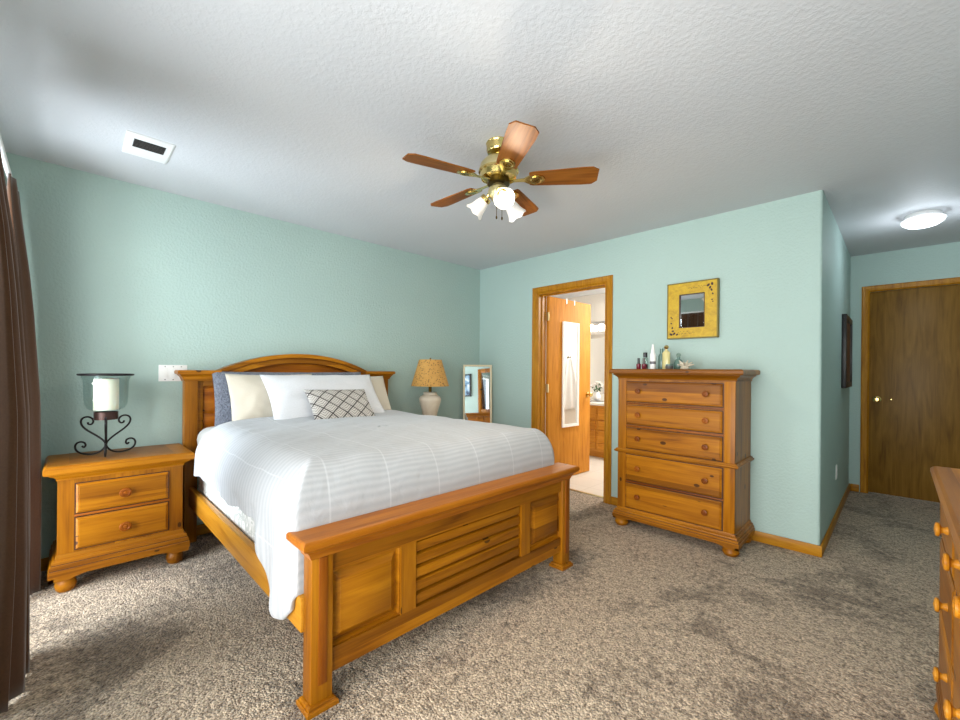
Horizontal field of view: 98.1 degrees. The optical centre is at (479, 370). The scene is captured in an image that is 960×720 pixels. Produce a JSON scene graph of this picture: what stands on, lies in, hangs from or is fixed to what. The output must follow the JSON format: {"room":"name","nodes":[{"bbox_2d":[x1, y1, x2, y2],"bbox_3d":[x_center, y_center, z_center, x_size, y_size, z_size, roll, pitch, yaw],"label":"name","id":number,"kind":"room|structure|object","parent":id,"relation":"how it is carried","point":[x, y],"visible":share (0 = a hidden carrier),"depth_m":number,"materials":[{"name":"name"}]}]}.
{"room":"bedroom","nodes":[
{"label":"bedroom","id":0,"kind":"room"},
{"bbox_2d":[3,152,479,558],"bbox_3d":[-1.424,-0.015,3.736,4.110,2.440,0.120,0,0,-45],"label":"wall","id":1,"kind":"structure","parent":0,"point":[126,277],"depth_m":2.97,"materials":[{"name":"teal paint"}]},
{"bbox_2d":[41,524,210,571],"bbox_3d":[-1.387,1.168,3.689,3.870,0.075,0.013,0,0,-45],"label":"baseboard","id":2,"kind":"structure","parent":1,"relation":"attached to","point":[202,529],"depth_m":3.03,"materials":[{"name":"brown wood"}]},
{"bbox_2d":[158,365,186,380],"bbox_3d":[-2.154,0.017,2.922,0.164,0.114,0.008,0,0,-45],"label":"switch plate","id":3,"kind":"object","parent":1,"relation":"attached to","point":[165,372],"visible":0.83,"depth_m":2.91,"materials":[{"name":"white plastic"}]},
{"bbox_2d":[0,456,941,719],"bbox_3d":[0.731,1.271,3.244,6.490,0.104,5.130,0,0,-45],"label":"floor","id":4,"kind":"structure","parent":0,"point":[646,622],"depth_m":1.88,"materials":[{"name":"carpet"}]},
{"bbox_2d":[42,443,194,592],"bbox_3d":[-2.188,0.852,2.544,0.663,0.692,0.442,0,0,-45],"label":"nightstand","id":5,"kind":"object","parent":4,"relation":"on","point":[115,508],"visible":1,"depth_m":2.39,"materials":[{"name":"brown wood"}]},
{"bbox_2d":[74,373,135,456],"bbox_3d":[-2.227,0.261,2.488,0.285,0.487,0.294,0,0,-45],"label":"candle holder","id":6,"kind":"object","parent":5,"relation":"on","point":[100,415],"visible":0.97,"depth_m":2.48,"materials":[{"name":"black metal"}]},
{"bbox_2d":[93,377,118,410],"bbox_3d":[-2.241,0.138,2.496,0.116,0.195,0.116,0,0,-45],"label":"candle","id":7,"kind":"object","parent":6,"relation":"in","point":[105,390],"visible":1,"depth_m":2.45,"materials":[{"name":"beige wax"}]},
{"bbox_2d":[93,411,118,419],"bbox_3d":[-2.243,0.269,2.496,0.112,0.046,0.112,0,0,-45],"label":"cup","id":8,"kind":"object","parent":6,"relation":"on","point":[100,415],"depth_m":2.46,"materials":[{"name":"brown metal"}]},
{"bbox_2d":[174,354,578,719],"bbox_3d":[-0.757,0.540,2.750,1.746,1.340,2.156,0,0,-45],"label":"bed","id":9,"kind":"object","parent":4,"relation":"on","point":[371,579],"visible":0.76,"depth_m":1.89,"materials":[{"name":"brown wood"}]},
{"bbox_2d":[198,476,254,543],"bbox_3d":[-0.769,0.783,2.762,1.505,0.215,1.895,0,0,-45],"label":"box spring","id":10,"kind":"object","parent":9,"relation":"on","point":[245,524],"visible":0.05,"depth_m":2.33,"materials":[{"name":"white fabric"}]},
{"bbox_2d":[197,426,213,443],"bbox_3d":[-0.796,0.536,2.780,1.530,0.275,1.846,0,0,-45],"label":"mattress","id":11,"kind":"object","parent":10,"relation":"on","point":[203,432],"visible":0.05,"depth_m":2.81,"materials":[{"name":"white fabric"}]},
{"bbox_2d":[225,374,311,420],"bbox_3d":[-1.527,0.216,3.104,0.626,0.386,0.217,0,0,-43],"label":"pillow","id":12,"kind":"object","parent":11,"relation":"on","point":[249,397],"visible":0.37,"depth_m":2.95,"materials":[{"name":"beige fabric"}]},
{"bbox_2d":[212,372,360,426],"bbox_3d":[-1.461,0.214,3.325,1.162,0.411,0.171,0,0,-43],"label":"pillow","id":13,"kind":"object","parent":11,"relation":"on","point":[223,412],"visible":0.13,"depth_m":2.95,"materials":[{"name":"blue fabric"}]},
{"bbox_2d":[194,410,553,619],"bbox_3d":[-0.662,0.641,2.633,1.665,0.632,1.587,0,0,-45],"label":"comforter","id":14,"kind":"object","parent":11,"relation":"on","point":[301,473],"visible":0.81,"depth_m":1.95,"materials":[{"name":"white fabric"}]},
{"bbox_2d":[260,375,384,419],"bbox_3d":[-1.186,0.207,3.249,0.900,0.349,0.318,0,0,-45],"label":"pillow","id":15,"kind":"object","parent":14,"relation":"on","point":[288,398],"visible":0.64,"depth_m":3.08,"materials":[{"name":"white fabric"}]},
{"bbox_2d":[304,389,375,419],"bbox_3d":[-1.043,0.258,3.138,0.494,0.235,0.226,0,0,-44],"label":"lumbar pillow","id":16,"kind":"object","parent":14,"relation":"on","point":[325,404],"visible":0.86,"depth_m":3.08,"materials":[{"name":"fabric"}]},
{"bbox_2d":[370,376,391,409],"bbox_3d":[-1.052,0.233,3.573,0.620,0.371,0.227,0,0,-45],"label":"pillow","id":17,"kind":"object","parent":11,"relation":"on","point":[378,384],"visible":0.17,"depth_m":3.72,"materials":[{"name":"beige fabric"}]},
{"bbox_2d":[463,365,491,422],"bbox_3d":[-0.028,0.573,4.819,0.340,1.283,0.109,0,0,-9],"label":"leaning mirror","id":18,"kind":"object","parent":4,"relation":"on","point":[477,379],"visible":0.54,"depth_m":4.84,"materials":[{"name":"beige paint"}]},
{"bbox_2d":[570,489,602,497],"bbox_3d":[0.971,1.221,4.245,0.030,0.008,0.771,0,0,-45],"label":"trim","id":19,"kind":"structure","parent":4,"relation":"on","point":[570,489],"depth_m":4.14,"materials":[{"name":"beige metal"}]},
{"bbox_2d":[590,394,603,457],"bbox_3d":[1.863,0.799,6.075,0.650,0.860,1.140,0,0,-45],"label":"bathroom vanity","id":20,"kind":"object","parent":4,"relation":"on","point":[596,407],"visible":0.19,"depth_m":5.87,"materials":[{"name":"brown wood"}]},
{"bbox_2d":[590,394,603,405],"bbox_3d":[1.866,0.431,6.075,0.650,0.123,1.140,0,0,-45],"label":"countertop","id":21,"kind":"structure","parent":20,"relation":"on","point":[602,395],"depth_m":5.91,"materials":[{"name":"white stone"}]},
{"bbox_2d":[590,381,602,400],"bbox_3d":[1.742,0.302,6.189,0.179,0.300,0.197,0,0,-45],"label":"flower vase","id":22,"kind":"object","parent":21,"relation":"on","point":[597,396],"visible":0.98,"depth_m":6.14,"materials":[{"name":"white ceramic"}]},
{"bbox_2d":[609,369,759,556],"bbox_3d":[1.519,0.610,3.161,0.456,1.240,0.932,0,0,-45],"label":"dresser","id":23,"kind":"object","parent":4,"relation":"on","point":[684,447],"visible":1,"depth_m":2.96,"materials":[{"name":"brown wood"}]},
{"bbox_2d":[636,358,640,368],"bbox_3d":[1.269,-0.057,3.330,0.034,0.089,0.034,0,0,-45],"label":"nail polish","id":24,"kind":"object","parent":23,"relation":"on","point":[638,365],"visible":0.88,"depth_m":3.32,"materials":[{"name":"red glass"}]},
{"bbox_2d":[642,358,645,368],"bbox_3d":[1.305,-0.057,3.309,0.034,0.089,0.034,0,0,-45],"label":"nail polish","id":25,"kind":"object","parent":23,"relation":"on","point":[643,364],"visible":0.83,"depth_m":3.30,"materials":[{"name":"red glass"}]},
{"bbox_2d":[650,344,655,368],"bbox_3d":[1.367,-0.111,3.290,0.045,0.199,0.045,0,0,-45],"label":"spray bottle","id":26,"kind":"object","parent":23,"relation":"on","point":[652,354],"visible":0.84,"depth_m":3.27,"materials":[{"name":"white plastic"}]},
{"bbox_2d":[658,348,662,368],"bbox_3d":[1.444,-0.094,3.311,0.050,0.166,0.050,0,0,-45],"label":"bottle","id":27,"kind":"object","parent":23,"relation":"on","point":[661,349],"visible":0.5,"depth_m":3.30,"materials":[{"name":"green glass"}]},
{"bbox_2d":[662,345,669,368],"bbox_3d":[1.448,-0.105,3.236,0.036,0.188,0.058,0,0,-45],"label":"perfume bottle","id":28,"kind":"object","parent":23,"relation":"on","point":[666,354],"visible":0.78,"depth_m":3.22,"materials":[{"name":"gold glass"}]},
{"bbox_2d":[665,364,672,368],"bbox_3d":[1.442,-0.030,3.171,0.056,0.039,0.056,0,0,-45],"label":"lotion bottle","id":29,"kind":"object","parent":23,"relation":"on","point":[668,366],"visible":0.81,"depth_m":3.15,"materials":[{"name":"grey"}]},
{"bbox_2d":[674,357,682,368],"bbox_3d":[1.536,-0.073,3.218,0.068,0.126,0.068,0,0,-45],"label":"perfume bottle","id":30,"kind":"object","parent":23,"relation":"on","point":[676,361],"visible":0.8,"depth_m":3.20,"materials":[{"name":"green glass"}]},
{"bbox_2d":[677,360,693,368],"bbox_3d":[1.554,-0.044,3.143,0.116,0.069,0.120,0,0,-45],"label":"seashell","id":31,"kind":"object","parent":23,"relation":"on","point":[683,365],"visible":0.92,"depth_m":3.13,"materials":[{"name":"beige"}]},
{"bbox_2d":[930,466,959,719],"bbox_3d":[1.444,0.789,0.933,1.200,0.880,0.568,0,0,-45],"label":"dresser","id":32,"kind":"object","parent":4,"relation":"on","point":[946,480],"visible":1,"depth_m":1.20,"materials":[{"name":"brown wood"}]},
{"bbox_3d":[-0.536,0.867,4.184,0.663,0.692,0.442,0,0,-45],"label":"nightstand","id":33,"kind":"object","parent":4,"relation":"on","visible":0},
{"bbox_2d":[411,358,448,415],"bbox_3d":[-0.498,0.195,4.150,0.376,0.648,0.376,0,0,-45],"label":"table lamp","id":34,"kind":"object","parent":33,"relation":"on","point":[430,373],"visible":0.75,"depth_m":4.05,"materials":[{"name":"beige fabric"}]},
{"bbox_2d":[0,0,959,298],"bbox_3d":[0.753,-1.267,3.244,6.490,0.100,5.130,0,0,-45],"label":"ceiling","id":35,"kind":"structure","parent":0,"point":[307,113],"depth_m":1.92,"materials":[{"name":"paint"}]},
{"bbox_2d":[122,130,175,163],"bbox_3d":[-1.845,-1.231,2.315,0.204,0.016,0.290,0,0,-45],"label":"ceiling vent","id":36,"kind":"object","parent":35,"relation":"in","point":[136,144],"visible":1,"depth_m":2.29,"materials":[{"name":"white metal"}]},
{"bbox_2d":[402,120,598,221],"bbox_3d":[0.073,-1.015,2.262,1.015,0.415,0.972,0,0,-45],"label":"ceiling fan","id":37,"kind":"object","parent":35,"relation":"hanging from","point":[499,169],"visible":1,"depth_m":2.17,"materials":[{"name":"brown wood"}]},
{"bbox_2d":[900,209,946,228],"bbox_3d":[3.378,-1.144,3.174,0.246,0.100,0.246,0,0,-45],"label":"ceiling light","id":38,"kind":"object","parent":35,"relation":"attached to","point":[926,218],"visible":1,"depth_m":3.11,"materials":[{"name":"white glass"}]},
{"bbox_2d":[545,299,546,426],"bbox_3d":[0.386,0.000,6.434,2.260,2.440,0.100,0,0,-45],"label":"wall","id":39,"kind":"structure","parent":0,"point":[546,299],"depth_m":7.09,"materials":[{"name":"paint"}]},
{"bbox_2d":[566,293,604,393],"bbox_3d":[2.182,0.016,6.314,0.120,2.440,2.800,0,0,-45],"label":"wall","id":40,"kind":"structure","parent":0,"point":[597,301],"depth_m":6.59,"materials":[{"name":"paint"}]},
{"bbox_2d":[590,338,604,392],"bbox_3d":[2.088,-0.075,6.319,0.005,0.860,1.060,0,0,-45],"label":"vanity mirror","id":41,"kind":"object","parent":40,"relation":"attached to","point":[597,346],"visible":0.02,"depth_m":6.56,"materials":[{"name":"beige mirror"}]},
{"bbox_2d":[591,321,604,334],"bbox_3d":[1.947,-0.666,6.357,0.159,0.200,0.720,0,0,-45],"label":"vanity light","id":42,"kind":"object","parent":40,"relation":"attached to","point":[597,328],"visible":0.3,"depth_m":6.49,"materials":[{"name":"white glass"}]},
{"bbox_2d":[479,190,824,545],"bbox_3d":[1.172,0.007,3.953,0.120,2.440,3.230,0,0,-45],"label":"wall","id":43,"kind":"structure","parent":0,"point":[768,259],"depth_m":3.08,"materials":[{"name":"teal paint"}]},
{"bbox_2d":[545,296,592,474],"bbox_3d":[1.023,0.204,4.794,0.825,2.020,0.168,0,0,-42],"label":"door","id":44,"kind":"structure","parent":43,"relation":"in","point":[570,445],"depth_m":4.73,"materials":[{"name":"brown wood"}]},
{"bbox_2d":[562,299,579,427],"bbox_3d":[1.026,-0.088,4.783,0.310,1.453,0.062,0,0,-42],"label":"mirror","id":45,"kind":"object","parent":44,"relation":"attached to","point":[570,331],"visible":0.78,"depth_m":4.76,"materials":[{"name":"white paint"}]},
{"bbox_2d":[531,275,612,503],"bbox_3d":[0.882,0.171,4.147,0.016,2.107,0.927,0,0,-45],"label":"trim","id":46,"kind":"structure","parent":43,"relation":"attached to","point":[608,280],"depth_m":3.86,"materials":[{"name":"brown wood"}]},
{"bbox_2d":[667,278,719,339],"bbox_3d":[1.694,-0.483,3.320,0.035,0.452,0.381,0,0,-45],"label":"wall mirror","id":47,"kind":"object","parent":43,"relation":"attached to","point":[693,307],"visible":1,"depth_m":3.31,"materials":[{"name":"yellow paint"}]},
{"bbox_2d":[611,496,821,557],"bbox_3d":[1.732,1.194,3.284,0.013,0.075,1.503,0,0,-45],"label":"baseboard","id":48,"kind":"structure","parent":43,"relation":"attached to","point":[791,544],"depth_m":2.89,"materials":[{"name":"brown wood"}]},
{"bbox_2d":[822,196,850,539],"bbox_3d":[3.066,0.023,3.642,2.130,2.440,0.120,0,0,-45],"label":"wall","id":49,"kind":"structure","parent":0,"point":[837,274],"depth_m":3.31,"materials":[{"name":"teal paint"}]},
{"bbox_2d":[820,483,849,555],"bbox_3d":[3.060,1.206,3.552,2.250,0.075,0.013,0,0,-45],"label":"baseboard","id":50,"kind":"structure","parent":49,"relation":"attached to","point":[831,527],"depth_m":3.27,"materials":[{"name":"brown wood"}]},
{"bbox_2d":[841,314,852,387],"bbox_3d":[3.459,-0.173,3.921,0.640,0.660,0.035,0,0,-45],"label":"wall art","id":51,"kind":"object","parent":49,"relation":"attached to","point":[847,322],"visible":1,"depth_m":3.71,"materials":[{"name":"black paint"}]},
{"bbox_2d":[849,242,959,491],"bbox_3d":[4.269,0.034,4.026,0.120,2.440,1.270,0,0,-45],"label":"wall","id":52,"kind":"structure","parent":0,"point":[940,261],"depth_m":4.21,"materials":[{"name":"teal paint"}]},
{"bbox_2d":[850,484,858,491],"bbox_3d":[3.882,1.213,4.312,0.013,0.075,0.067,0,0,-45],"label":"baseboard","id":53,"kind":"structure","parent":52,"relation":"attached to","point":[853,487],"depth_m":4.31,"materials":[{"name":"brown wood"}]},
{"bbox_2d":[860,277,959,492],"bbox_3d":[4.237,0.197,3.961,0.016,2.113,0.906,0,0,-45],"label":"trim","id":54,"kind":"structure","parent":52,"relation":"attached to","point":[865,311],"depth_m":4.25,"materials":[{"name":"brown wood"}]},
{"bbox_2d":[868,284,959,502],"bbox_3d":[4.253,0.220,3.980,0.126,2.043,0.786,0,0,-45],"label":"door","id":55,"kind":"structure","parent":52,"relation":"in","point":[914,346],"depth_m":4.03,"materials":[{"name":"brown wood"}]},
{"bbox_3d":[-1.297,-0.014,0.777,0.120,2.440,4.260,0,0,-45],"label":"wall","id":56,"kind":"structure","parent":0,"visible":0},
{"bbox_2d":[0,134,12,187],"bbox_3d":[-1.684,-1.006,1.342,0.114,0.048,2.778,0,0,-45],"label":"curtain rod","id":57,"kind":"structure","parent":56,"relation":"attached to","point":[5,162],"depth_m":1.98,"materials":[{"name":"white ceramic"}]},
{"bbox_2d":[0,149,29,713],"bbox_3d":[-1.797,0.098,1.575,0.135,2.182,0.391,0,0,-45],"label":"curtain","id":58,"kind":"object","parent":57,"relation":"hanging from","point":[14,397],"visible":1,"depth_m":1.47,"materials":[{"name":"brown fabric"}]},
{"bbox_2d":[7,174,41,594],"bbox_3d":[-2.464,0.093,2.257,0.130,2.182,0.341,0,0,-45],"label":"curtain","id":59,"kind":"object","parent":57,"relation":"hanging from","point":[13,194],"visible":0.61,"depth_m":2.20,"materials":[{"name":"brown fabric"}]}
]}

